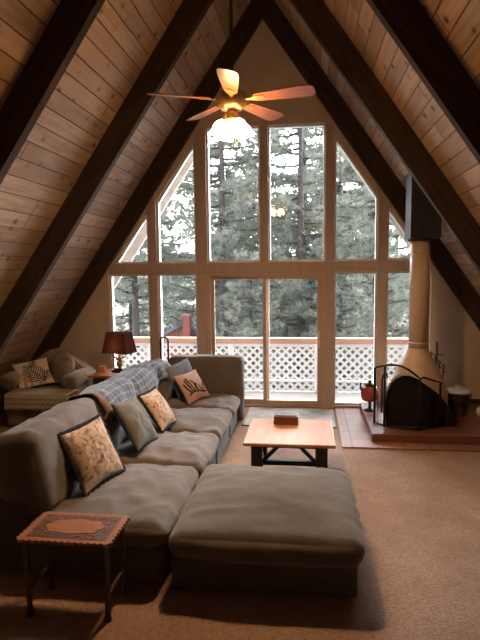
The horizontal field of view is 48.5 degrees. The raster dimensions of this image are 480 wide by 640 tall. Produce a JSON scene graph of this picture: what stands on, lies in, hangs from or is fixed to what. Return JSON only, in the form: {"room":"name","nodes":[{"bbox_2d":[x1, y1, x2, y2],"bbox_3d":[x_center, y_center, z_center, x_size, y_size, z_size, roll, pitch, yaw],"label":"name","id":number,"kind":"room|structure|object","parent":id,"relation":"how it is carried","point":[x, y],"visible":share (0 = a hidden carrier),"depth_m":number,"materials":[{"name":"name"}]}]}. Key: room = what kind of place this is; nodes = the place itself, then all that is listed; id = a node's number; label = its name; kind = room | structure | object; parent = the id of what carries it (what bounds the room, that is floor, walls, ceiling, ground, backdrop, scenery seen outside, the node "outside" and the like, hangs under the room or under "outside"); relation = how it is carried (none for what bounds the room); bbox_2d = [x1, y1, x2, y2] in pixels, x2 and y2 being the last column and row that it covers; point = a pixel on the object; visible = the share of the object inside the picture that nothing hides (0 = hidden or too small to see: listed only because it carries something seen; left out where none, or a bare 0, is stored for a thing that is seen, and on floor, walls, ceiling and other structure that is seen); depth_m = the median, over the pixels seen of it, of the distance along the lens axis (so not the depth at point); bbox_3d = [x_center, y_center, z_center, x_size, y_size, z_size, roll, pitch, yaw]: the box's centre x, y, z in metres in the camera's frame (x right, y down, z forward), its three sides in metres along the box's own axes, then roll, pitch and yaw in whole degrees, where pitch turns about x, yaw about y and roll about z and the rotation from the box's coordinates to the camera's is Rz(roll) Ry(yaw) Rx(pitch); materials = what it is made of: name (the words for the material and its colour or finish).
{"room":"living room","nodes":[
{"label":"living room","id":0,"kind":"room"},
{"bbox_2d":[0,0,250,404],"bbox_3d":[-2.432,-1.235,4.140,4.574,6.556,10.450,0,6,7],"label":"ceiling","id":1,"kind":"structure","parent":0,"point":[122,37],"depth_m":5.95,"materials":[{"name":"brown wood"}]},
{"bbox_2d":[0,0,104,184],"bbox_3d":[-2.255,-1.292,4.577,4.333,6.416,0.100,0,6,7],"label":"rafter","id":2,"kind":"object","parent":1,"relation":"attached to","point":[71,21],"depth_m":4.38,"materials":[{"name":"brown wood"}]},
{"bbox_2d":[0,0,213,354],"bbox_3d":[-2.022,-1.475,6.436,4.333,6.416,0.100,0,6,7],"label":"rafter","id":3,"kind":"object","parent":1,"relation":"attached to","point":[190,13],"visible":1,"depth_m":6.31,"materials":[{"name":"brown wood"}]},
{"bbox_2d":[30,0,262,360],"bbox_3d":[-1.790,-1.658,8.293,4.333,6.416,0.100,0,6,7],"label":"rafter","id":4,"kind":"object","parent":1,"relation":"attached to","point":[251,18],"visible":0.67,"depth_m":8.16,"materials":[{"name":"brown wood"}]},
{"bbox_2d":[113,132,210,288],"bbox_3d":[-1.673,-1.750,9.224,4.333,6.416,0.060,0,6,7],"label":"rafter","id":5,"kind":"object","parent":1,"relation":"attached to","point":[141,237],"visible":0.14,"depth_m":9.20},
{"bbox_2d":[147,0,315,147],"bbox_3d":[-0.072,-2.996,4.497,1.407,3.022,1.377,0,6,7],"label":"ceiling fan","id":6,"kind":"object","parent":1,"relation":"hanging from","point":[232,100],"visible":1,"depth_m":4.56,"materials":[{"name":"brown wood"}]},
{"bbox_2d":[0,404,479,639],"bbox_3d":[-0.176,1.881,3.754,10.400,0.120,9.640,0,6,7],"label":"floor","id":7,"kind":"structure","parent":0,"point":[419,510],"depth_m":3.60,"materials":[{"name":"carpet"}]},
{"bbox_2d":[0,348,95,424],"bbox_3d":[-2.835,0.952,7.790,1.170,0.964,1.024,0,6,7],"label":"armchair","id":8,"kind":"object","parent":7,"relation":"on","point":[68,370],"visible":0.48,"depth_m":7.82,"materials":[{"name":"beige fabric"}]},
{"bbox_2d":[12,358,54,387],"bbox_3d":[-3.047,0.789,7.864,0.538,0.400,0.322,-4,6,-31],"label":"throw pillow","id":9,"kind":"object","parent":8,"relation":"on","point":[36,372],"visible":0.97,"depth_m":7.80,"materials":[{"name":"fabric"}]},
{"bbox_2d":[4,388,77,411],"bbox_3d":[-2.756,1.108,7.413,0.911,0.239,0.380,0,6,7],"label":"throw","id":10,"kind":"object","parent":8,"relation":"on","point":[31,399],"visible":0.94,"depth_m":7.26,"materials":[{"name":"brown fabric"}]},
{"bbox_2d":[32,385,76,398],"bbox_3d":[-2.727,1.097,7.692,0.845,0.210,0.827,0,6,7],"label":"seat cushion","id":11,"kind":"object","parent":8,"relation":"on","point":[39,386],"depth_m":7.80,"materials":[{"name":"brown fabric"}]},
{"bbox_2d":[51,355,74,385],"bbox_3d":[-2.640,0.760,7.983,0.354,0.478,0.313,0,6,7],"label":"pillow","id":12,"kind":"object","parent":8,"relation":"on","point":[62,365],"depth_m":7.87,"materials":[{"name":"beige fabric"}]},
{"bbox_2d":[16,511,129,622],"bbox_3d":[-1.061,1.592,3.466,0.621,0.529,0.396,0,6,7],"label":"end table","id":13,"kind":"object","parent":7,"relation":"on","point":[51,529],"visible":1,"depth_m":3.40,"materials":[{"name":"red wood"}]},
{"bbox_2d":[88,369,118,384],"bbox_3d":[-1.877,1.104,7.991,0.570,0.650,0.580,0,6,7],"label":"side table","id":14,"kind":"object","parent":7,"relation":"on","point":[98,377],"visible":0.15,"depth_m":7.75,"materials":[{"name":"brown wood"}]},
{"bbox_2d":[99,365,106,371],"bbox_3d":[-2.066,0.734,8.032,0.085,0.085,0.085,0,6,7],"label":"wooden block","id":15,"kind":"object","parent":14,"relation":"on","point":[102,368],"visible":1,"depth_m":7.99,"materials":[{"name":"brown wood"}]},
{"bbox_2d":[102,328,136,372],"bbox_3d":[-1.797,0.450,7.947,0.450,0.660,0.270,2,6,25],"label":"table lamp","id":16,"kind":"object","parent":14,"relation":"on","point":[118,342],"visible":0.9,"depth_m":7.86,"materials":[{"name":"red fabric"}]},
{"bbox_2d":[0,354,244,581],"bbox_3d":[-0.936,1.117,5.716,1.530,1.037,4.212,0,6,7],"label":"sectional sofa","id":17,"kind":"object","parent":7,"relation":"on","point":[37,477],"visible":0.53,"depth_m":3.98,"materials":[{"name":"beige fabric"}]},
{"bbox_2d":[0,398,97,519],"bbox_3d":[-1.509,1.086,4.337,0.513,0.697,1.212,0,6,7],"label":"cushion","id":18,"kind":"object","parent":17,"relation":"on","point":[37,477],"depth_m":3.80,"materials":[{"name":"beige fabric"}]},
{"bbox_2d":[57,413,125,497],"bbox_3d":[-1.177,1.067,4.266,0.260,0.515,0.555,2,6,23],"label":"throw pillow","id":19,"kind":"object","parent":17,"relation":"on","point":[90,450],"visible":1,"depth_m":4.17,"materials":[{"name":"fabric"}]},
{"bbox_2d":[73,395,128,450],"bbox_3d":[-1.372,0.999,5.397,0.519,0.655,0.937,0,6,7],"label":"cushion","id":20,"kind":"object","parent":17,"relation":"on","point":[120,439],"depth_m":5.08,"materials":[{"name":"beige fabric"}]},
{"bbox_2d":[30,464,198,548],"bbox_3d":[-0.925,1.431,4.233,1.044,0.294,1.209,0,6,7],"label":"seat cushion","id":21,"kind":"object","parent":17,"relation":"on","point":[153,496],"depth_m":3.95,"materials":[{"name":"beige fabric"}]},
{"bbox_2d":[68,359,169,419],"bbox_3d":[-1.289,0.720,6.082,0.574,0.304,2.300,0,6,7],"label":"throw blanket","id":22,"kind":"object","parent":17,"relation":"on","point":[133,380],"visible":0.91,"depth_m":5.69,"materials":[{"name":"fabric"}]},
{"bbox_2d":[111,396,158,450],"bbox_3d":[-1.006,0.986,5.162,0.302,0.466,0.528,1,6,14],"label":"throw pillow","id":23,"kind":"object","parent":17,"relation":"on","point":[131,415],"visible":1,"depth_m":5.01,"materials":[{"name":"fabric"}]},
{"bbox_2d":[139,387,157,417],"bbox_3d":[-1.255,0.923,6.306,0.503,0.634,0.906,0,6,7],"label":"cushion","id":24,"kind":"object","parent":17,"relation":"on","point":[157,387],"depth_m":6.02,"materials":[{"name":"beige fabric"}]},
{"bbox_2d":[137,386,176,432],"bbox_3d":[-0.883,0.965,5.780,0.294,0.420,0.485,1,6,13],"label":"throw pillow","id":25,"kind":"object","parent":17,"relation":"on","point":[156,406],"visible":1,"depth_m":5.66,"materials":[{"name":"fabric"}]},
{"bbox_2d":[158,360,175,401],"bbox_3d":[-1.148,0.852,7.138,0.502,0.590,0.786,0,6,7],"label":"cushion","id":26,"kind":"object","parent":17,"relation":"on","point":[166,388],"depth_m":6.95,"materials":[{"name":"beige fabric"}]},
{"bbox_2d":[117,430,219,478],"bbox_3d":[-0.783,1.327,5.290,1.062,0.295,0.972,0,6,7],"label":"seat cushion","id":27,"kind":"object","parent":17,"relation":"on","point":[198,451],"depth_m":5.06,"materials":[{"name":"beige fabric"}]},
{"bbox_2d":[165,358,192,399],"bbox_3d":[-0.753,0.775,7.109,0.228,0.477,0.530,3,7,33],"label":"throw pillow","id":28,"kind":"object","parent":17,"relation":"on","point":[183,367],"visible":0.49,"depth_m":7.01,"materials":[{"name":"fabric"}]},
{"bbox_2d":[149,407,231,441],"bbox_3d":[-0.660,1.235,6.244,1.063,0.298,0.997,0,6,7],"label":"seat cushion","id":29,"kind":"object","parent":17,"relation":"on","point":[217,421],"depth_m":6.07,"materials":[{"name":"beige fabric"}]},
{"bbox_2d":[173,369,209,404],"bbox_3d":[-0.628,0.871,6.981,0.255,0.372,0.460,3,7,36],"label":"throw pillow","id":30,"kind":"object","parent":17,"relation":"on","point":[190,384],"visible":1,"depth_m":6.90,"materials":[{"name":"fabric"}]},
{"bbox_2d":[167,393,239,417],"bbox_3d":[-0.552,1.150,7.110,1.064,0.302,0.800,0,6,7],"label":"seat cushion","id":31,"kind":"object","parent":17,"relation":"on","point":[228,401],"depth_m":6.90,"materials":[{"name":"beige fabric"}]},
{"bbox_2d":[159,336,168,362],"bbox_3d":[-1.155,0.822,8.207,0.210,1.153,0.200,0,6,7],"label":"stand","id":32,"kind":"object","parent":7,"relation":"on","point":[163,336],"visible":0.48,"depth_m":8.16,"materials":[{"name":"black metal"}]},
{"bbox_2d":[168,464,364,598],"bbox_3d":[0.234,1.512,4.093,1.339,0.508,1.408,0,6,7],"label":"ottoman","id":33,"kind":"object","parent":7,"relation":"on","point":[285,530],"visible":1,"depth_m":3.55,"materials":[{"name":"grey fabric"}]},
{"bbox_2d":[241,407,336,427],"bbox_3d":[0.724,1.414,7.779,1.305,0.013,0.975,0,6,7],"label":"door mat","id":34,"kind":"object","parent":7,"relation":"on","point":[254,412],"visible":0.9,"depth_m":7.94,"materials":[{"name":"grey fabric"}]},
{"bbox_2d":[243,418,335,467],"bbox_3d":[0.535,1.399,5.688,0.910,0.450,0.890,0,6,7],"label":"coffee table","id":35,"kind":"object","parent":7,"relation":"on","point":[262,434],"visible":0.84,"depth_m":5.46,"materials":[{"name":"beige wood"}]},
{"bbox_2d":[273,412,298,424],"bbox_3d":[0.514,1.096,5.939,0.275,0.105,0.170,0,6,7],"label":"wooden box","id":36,"kind":"object","parent":35,"relation":"on","point":[280,418],"visible":1,"depth_m":5.87,"materials":[{"name":"brown wood"}]},
{"bbox_2d":[335,408,479,451],"bbox_3d":[2.677,1.448,7.159,2.685,0.018,1.815,0,6,7],"label":"hearth pad","id":37,"kind":"object","parent":7,"relation":"on","point":[353,431],"visible":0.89,"depth_m":6.58,"materials":[{"name":"tile"}]},
{"bbox_2d":[359,402,479,444],"bbox_3d":[2.860,1.378,7.235,2.280,0.102,1.604,0,6,7],"label":"hearth slab","id":38,"kind":"object","parent":37,"relation":"on","point":[466,430],"visible":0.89,"depth_m":6.64,"materials":[{"name":"red brick"}]},
{"bbox_2d":[360,380,378,411],"bbox_3d":[1.857,1.077,7.632,0.248,0.445,0.248,2,6,30],"label":"pot","id":39,"kind":"object","parent":38,"relation":"on","point":[367,390],"visible":0.86,"depth_m":7.56,"materials":[{"name":"red metal"}]},
{"bbox_2d":[373,364,441,430],"bbox_3d":[2.122,0.962,6.769,0.837,0.825,0.228,1,6,16],"label":"fire screen","id":40,"kind":"object","parent":38,"relation":"on","point":[383,398],"visible":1,"depth_m":6.74,"materials":[{"name":"black metal"}]},
{"bbox_2d":[385,241,454,426],"bbox_3d":[2.365,0.142,7.183,0.901,2.379,0.920,0,6,7],"label":"fireplace","id":41,"kind":"object","parent":38,"relation":"on","point":[417,358],"visible":0.84,"depth_m":7.04,"materials":[{"name":"beige metal"}]},
{"bbox_2d":[391,348,447,404],"bbox_3d":[2.431,0.846,7.305,0.800,0.945,0.800,0,6,7],"label":"hood","id":42,"kind":"object","parent":41,"relation":"attached to","point":[419,360],"depth_m":7.09,"materials":[{"name":"beige metal"}]},
{"bbox_2d":[430,342,445,378],"bbox_3d":[2.796,0.796,7.588,0.235,0.990,0.220,0,6,7],"label":"stand","id":43,"kind":"object","parent":38,"relation":"on","point":[436,354],"visible":0.29,"depth_m":7.54,"materials":[{"name":"black metal"}]},
{"bbox_2d":[447,385,471,416],"bbox_3d":[2.996,1.101,7.350,0.356,0.425,0.356,0,6,7],"label":"bucket","id":44,"kind":"object","parent":38,"relation":"on","point":[458,397],"visible":0.81,"depth_m":7.24,"materials":[{"name":"black metal"}]},
{"bbox_2d":[476,406,479,416],"bbox_3d":[3.304,1.251,7.236,0.190,0.140,0.190,0,6,7],"label":"pot","id":45,"kind":"object","parent":38,"relation":"on","point":[478,408],"visible":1,"depth_m":7.21,"materials":[{"name":"ceramic"}]},
{"bbox_2d":[59,20,479,398],"bbox_3d":[0.374,-1.750,8.137,8.639,6.250,0.140,0,6,7],"label":"wall","id":46,"kind":"structure","parent":0,"point":[263,65],"depth_m":7.91,"materials":[{"name":"paint"}]},
{"bbox_2d":[109,274,150,368],"bbox_3d":[-1.739,0.282,8.632,0.665,2.040,0.100,0,6,7],"label":"window","id":47,"kind":"structure","parent":46,"relation":"in","point":[110,275],"depth_m":8.58,"materials":[{"name":"white plastic"}]},
{"bbox_2d":[115,213,147,263],"bbox_3d":[-1.709,-1.305,8.472,0.566,0.820,0.100,0,6,7],"label":"window","id":48,"kind":"structure","parent":46,"relation":"in","point":[143,221],"depth_m":8.45,"materials":[{"name":"white plastic"}]},
{"bbox_2d":[147,192,159,359],"bbox_3d":[-1.356,-0.533,8.468,0.135,3.805,0.152,0,6,7],"label":"trim","id":49,"kind":"structure","parent":46,"relation":"attached to","point":[151,207],"depth_m":8.39,"materials":[{"name":"paint"}]},
{"bbox_2d":[156,143,195,262],"bbox_3d":[-0.990,-1.812,8.332,0.625,1.839,0.100,0,6,7],"label":"window","id":50,"kind":"structure","parent":46,"relation":"in","point":[191,150],"depth_m":8.32,"materials":[{"name":"white plastic"}]},
{"bbox_2d":[158,274,197,359],"bbox_3d":[-0.965,0.282,8.535,0.625,2.040,0.100,0,6,7],"label":"window","id":51,"kind":"structure","parent":46,"relation":"in","point":[159,275],"depth_m":8.47,"materials":[{"name":"white plastic"}]},
{"bbox_2d":[193,128,208,354],"bbox_3d":[-0.583,-0.777,8.347,0.180,4.295,0.152,0,6,7],"label":"trim","id":52,"kind":"structure","parent":46,"relation":"attached to","point":[200,172],"depth_m":8.22,"materials":[{"name":"paint"}]},
{"bbox_2d":[206,126,259,262],"bbox_3d":[-0.096,-1.907,8.211,0.820,2.030,0.100,0,6,7],"label":"window","id":53,"kind":"structure","parent":46,"relation":"in","point":[208,130],"depth_m":8.19,"materials":[{"name":"white plastic"}]},
{"bbox_2d":[259,125,268,261],"bbox_3d":[0.369,-1.904,8.117,0.125,2.030,0.152,0,6,7],"label":"trim","id":54,"kind":"structure","parent":46,"relation":"attached to","point":[263,129],"depth_m":8.04,"materials":[{"name":"paint"}]},
{"bbox_2d":[208,272,324,407],"bbox_3d":[0.413,0.316,8.332,1.800,2.100,0.148,0,6,7],"label":"door","id":55,"kind":"structure","parent":46,"relation":"in","point":[320,276],"depth_m":8.28,"materials":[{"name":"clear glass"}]},
{"bbox_2d":[108,260,431,273],"bbox_3d":[0.374,-0.811,8.221,4.960,0.165,0.158,0,6,7],"label":"trim","id":56,"kind":"structure","parent":46,"relation":"attached to","point":[374,265],"depth_m":8.14,"materials":[{"name":"paint"}]},
{"bbox_2d":[268,123,325,261],"bbox_3d":[0.859,-1.907,8.091,0.855,2.030,0.100,0,6,7],"label":"window","id":57,"kind":"structure","parent":46,"relation":"in","point":[323,125],"depth_m":8.04,"materials":[{"name":"white plastic"}]},
{"bbox_2d":[325,122,334,408],"bbox_3d":[1.359,-0.776,8.104,0.135,4.295,0.152,0,6,7],"label":"trim","id":58,"kind":"structure","parent":46,"relation":"attached to","point":[330,126],"depth_m":8.01,"materials":[{"name":"paint"}]},
{"bbox_2d":[334,405,358,408],"bbox_3d":[1.769,1.336,8.260,0.640,0.050,0.152,0,6,7],"label":"trim","id":59,"kind":"structure","parent":46,"relation":"attached to","point":[335,406],"depth_m":8.21,"materials":[{"name":"paint"}]},
{"bbox_2d":[334,272,376,404],"bbox_3d":[1.761,0.288,8.194,0.640,2.050,0.100,0,6,7],"label":"window","id":60,"kind":"structure","parent":46,"relation":"in","point":[335,273],"depth_m":8.12,"materials":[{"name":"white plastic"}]},
{"bbox_2d":[334,136,377,260],"bbox_3d":[1.736,-1.823,7.990,0.640,1.861,0.100,0,6,7],"label":"window","id":61,"kind":"structure","parent":46,"relation":"in","point":[337,141],"depth_m":7.96,"materials":[{"name":"white plastic"}]},
{"bbox_2d":[376,186,387,401],"bbox_3d":[2.131,-0.533,8.031,0.135,3.805,0.152,0,6,7],"label":"trim","id":62,"kind":"structure","parent":46,"relation":"attached to","point":[382,199],"depth_m":7.97,"materials":[{"name":"paint"}]},
{"bbox_2d":[387,206,409,259],"bbox_3d":[2.475,-1.305,7.949,0.566,0.820,0.100,0,6,7],"label":"window","id":63,"kind":"structure","parent":46,"relation":"in","point":[389,209],"depth_m":7.93,"materials":[{"name":"white plastic"}]},
{"bbox_2d":[386,271,430,388],"bbox_3d":[2.533,0.288,8.098,0.645,2.050,0.100,0,6,7],"label":"window","id":64,"kind":"structure","parent":46,"relation":"in","point":[387,271],"depth_m":8.01,"materials":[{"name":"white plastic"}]},
{"bbox_2d":[468,399,479,403],"bbox_3d":[3.560,1.214,7.952,1.430,0.070,0.015,0,6,7],"label":"baseboard","id":65,"kind":"structure","parent":46,"relation":"attached to","point":[472,401],"depth_m":7.95,"materials":[{"name":"brown wood"}]},
{"bbox_2d":[274,0,479,294],"bbox_3d":[2.107,-1.234,3.571,4.574,6.556,10.450,0,6,7],"label":"ceiling","id":66,"kind":"structure","parent":0,"point":[457,21],"depth_m":5.36,"materials":[{"name":"brown wood"}]},
{"bbox_2d":[262,0,479,330],"bbox_3d":[2.509,-1.657,7.755,4.333,6.416,0.100,0,6,7],"label":"rafter","id":67,"kind":"object","parent":66,"relation":"attached to","point":[274,18],"visible":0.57,"depth_m":7.71,"materials":[{"name":"brown wood"}]},
{"bbox_2d":[337,144,409,248],"bbox_3d":[2.626,-1.749,8.686,4.333,6.416,0.060,0,6,7],"label":"rafter","id":68,"kind":"object","parent":66,"relation":"attached to","point":[391,219],"visible":0.11,"depth_m":8.69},
{"bbox_2d":[290,0,479,272],"bbox_3d":[2.276,-1.475,5.898,4.333,6.416,0.100,0,6,7],"label":"rafter","id":69,"kind":"object","parent":66,"relation":"attached to","point":[317,16],"visible":1,"depth_m":5.86,"materials":[{"name":"brown wood"}]},
{"bbox_2d":[366,0,479,163],"bbox_3d":[2.044,-1.292,4.039,4.333,6.416,0.100,0,6,7],"label":"rafter","id":70,"kind":"object","parent":66,"relation":"attached to","point":[408,24],"depth_m":4.00,"materials":[{"name":"brown wood"}]},
{"bbox_2d":[405,174,441,241],"bbox_3d":[2.430,-1.485,7.076,0.385,0.878,0.400,0,6,7],"label":"box","id":71,"kind":"object","parent":66,"relation":"attached to","point":[422,221],"visible":0.89,"depth_m":6.90,"materials":[{"name":"metal"}]},
{"label":"outside","id":72,"kind":"structure","parent":0,"visible":0},
{"bbox_2d":[114,253,408,391],"bbox_3d":[5.421,-3.752,48.450,120.000,7.670,78.000,0,6,7],"label":"hillside","id":73,"kind":"structure","parent":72,"point":[117,310],"depth_m":30.89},
{"bbox_2d":[114,166,194,364],"bbox_3d":[-3.471,-2.374,17.114,4.138,10.452,4.873,2,6,28],"label":"pine tree","id":74,"kind":"object","parent":73,"relation":"on","point":[122,290],"visible":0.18,"depth_m":17.37,"materials":[{"name":"green plant"}]},
{"bbox_2d":[114,211,194,361],"bbox_3d":[-4.858,-3.374,23.752,5.879,10.997,4.818,-2,6,-14],"label":"pine tree","id":75,"kind":"object","parent":73,"relation":"on","point":[146,333],"visible":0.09,"depth_m":23.87,"materials":[{"name":"green plant"}]},
{"bbox_2d":[114,190,195,323],"bbox_3d":[-4.511,-3.921,29.563,5.275,9.755,5.417,5,8,44],"label":"pine tree","id":76,"kind":"object","parent":73,"relation":"on","point":[169,203],"visible":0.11,"depth_m":29.50,"materials":[{"name":"green plant"}]},
{"bbox_2d":[162,165,217,303],"bbox_3d":[-2.722,-5.502,35.229,5.868,10.568,5.715,-4,7,-34],"label":"pine tree","id":77,"kind":"object","parent":73,"relation":"on","point":[186,224],"visible":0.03,"depth_m":34.89,"materials":[{"name":"green plant"}]},
{"bbox_2d":[163,314,233,358],"bbox_3d":[-1.950,0.997,22.586,3.600,2.850,4.830,0,6,7],"label":"house","id":78,"kind":"structure","parent":73,"relation":"on","point":[186,326],"depth_m":20.63,"materials":[{"name":"red"}]},
{"bbox_2d":[180,164,257,321],"bbox_3d":[-0.612,-3.256,26.918,5.056,9.348,5.191,3,7,35],"label":"pine tree","id":79,"kind":"object","parent":73,"relation":"on","point":[225,169],"visible":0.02,"depth_m":26.43,"materials":[{"name":"green plant"}]},
{"bbox_2d":[143,137,307,336],"bbox_3d":[-0.824,-4.999,22.531,6.340,14.469,7.735,5,8,45],"label":"pine tree","id":80,"kind":"object","parent":73,"relation":"on","point":[187,290],"visible":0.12,"depth_m":22.16,"materials":[{"name":"green plant"}]},
{"bbox_2d":[161,130,307,354],"bbox_3d":[-0.558,-3.337,17.657,4.828,12.194,5.685,-2,6,-17],"label":"pine tree","id":81,"kind":"object","parent":73,"relation":"on","point":[223,239],"visible":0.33,"depth_m":17.45,"materials":[{"name":"green plant"}]},
{"bbox_2d":[192,129,312,363],"bbox_3d":[0.967,-3.202,21.718,5.891,11.107,5.620,-3,6,-24],"label":"pine tree","id":82,"kind":"object","parent":73,"relation":"on","point":[282,305],"visible":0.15,"depth_m":20.93,"materials":[{"name":"green plant"}]},
{"bbox_2d":[217,250,297,390],"bbox_3d":[0.409,0.510,14.933,2.726,5.040,2.799,0,6,4],"label":"pine tree","id":83,"kind":"object","parent":73,"relation":"on","point":[242,302],"visible":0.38,"depth_m":14.80,"materials":[{"name":"green plant"}]},
{"bbox_2d":[232,127,371,336],"bbox_3d":[2.841,-5.491,23.124,8.045,15.048,6.593,-5,7,-37],"label":"pine tree","id":84,"kind":"object","parent":73,"relation":"on","point":[293,186],"visible":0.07,"depth_m":22.06,"materials":[{"name":"green plant"}]},
{"bbox_2d":[215,127,396,388],"bbox_3d":[1.852,-2.980,16.891,6.188,11.575,5.072,-1,6,1],"label":"pine tree","id":85,"kind":"object","parent":73,"relation":"on","point":[298,286],"visible":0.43,"depth_m":16.66,"materials":[{"name":"green plant"}]},
{"bbox_2d":[270,161,344,329],"bbox_3d":[3.170,-3.126,25.626,5.191,9.348,5.056,-2,6,-17],"label":"pine tree","id":86,"kind":"object","parent":73,"relation":"on","point":[291,170],"visible":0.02,"depth_m":25.22,"materials":[{"name":"green plant"}]},
{"bbox_2d":[294,274,373,391],"bbox_3d":[2.650,0.693,14.452,2.618,4.715,2.550,4,7,40],"label":"pine tree","id":87,"kind":"object","parent":73,"relation":"on","point":[340,295],"visible":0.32,"depth_m":14.23,"materials":[{"name":"green plant"}]},
{"bbox_2d":[271,128,408,359],"bbox_3d":[3.898,-3.362,20.578,6.188,11.575,5.072,3,6,32],"label":"pine tree","id":88,"kind":"object","parent":73,"relation":"on","point":[341,190],"visible":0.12,"depth_m":20.34,"materials":[{"name":"green plant"}]},
{"bbox_2d":[279,146,409,391],"bbox_3d":[4.225,-1.921,15.947,5.088,9.593,4.854,4,7,39],"label":"pine tree","id":89,"kind":"object","parent":73,"relation":"on","point":[403,290],"visible":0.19,"depth_m":15.79,"materials":[{"name":"green plant"}]},
{"bbox_2d":[289,149,409,349],"bbox_3d":[5.506,-4.805,22.234,6.086,13.890,7.426,-5,7,-41],"label":"pine tree","id":90,"kind":"object","parent":73,"relation":"on","point":[358,185],"visible":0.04,"depth_m":22.09,"materials":[{"name":"green plant"}]},
{"bbox_2d":[342,185,401,307],"bbox_3d":[6.125,-3.139,26.470,4.836,8.942,4.965,-2,6,-10],"label":"pine tree","id":91,"kind":"object","parent":73,"relation":"on","point":[349,185],"visible":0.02,"depth_m":26.05,"materials":[{"name":"green plant"}]},
{"bbox_2d":[388,229,406,321],"bbox_3d":[9.369,-5.145,32.120,5.868,10.568,5.715,-4,7,-32],"label":"pine tree","id":92,"kind":"object","parent":73,"relation":"on","point":[401,254],"visible":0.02,"depth_m":31.10,"materials":[{"name":"green plant"}]},
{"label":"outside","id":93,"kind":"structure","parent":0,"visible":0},
{"bbox_2d":[245,390,365,401],"bbox_3d":[0.511,1.397,9.241,12.000,0.030,1.443,0,6,7],"label":"floor","id":94,"kind":"structure","parent":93,"point":[354,397],"depth_m":9.47,"materials":[{"name":"white"}]},
{"bbox_2d":[116,337,407,392],"bbox_3d":[0.583,0.823,9.812,12.000,1.000,0.160,0,6,7],"label":"deck railing","id":95,"kind":"object","parent":94,"relation":"on","point":[231,343],"visible":0.27,"depth_m":9.76,"materials":[{"name":"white wood"}]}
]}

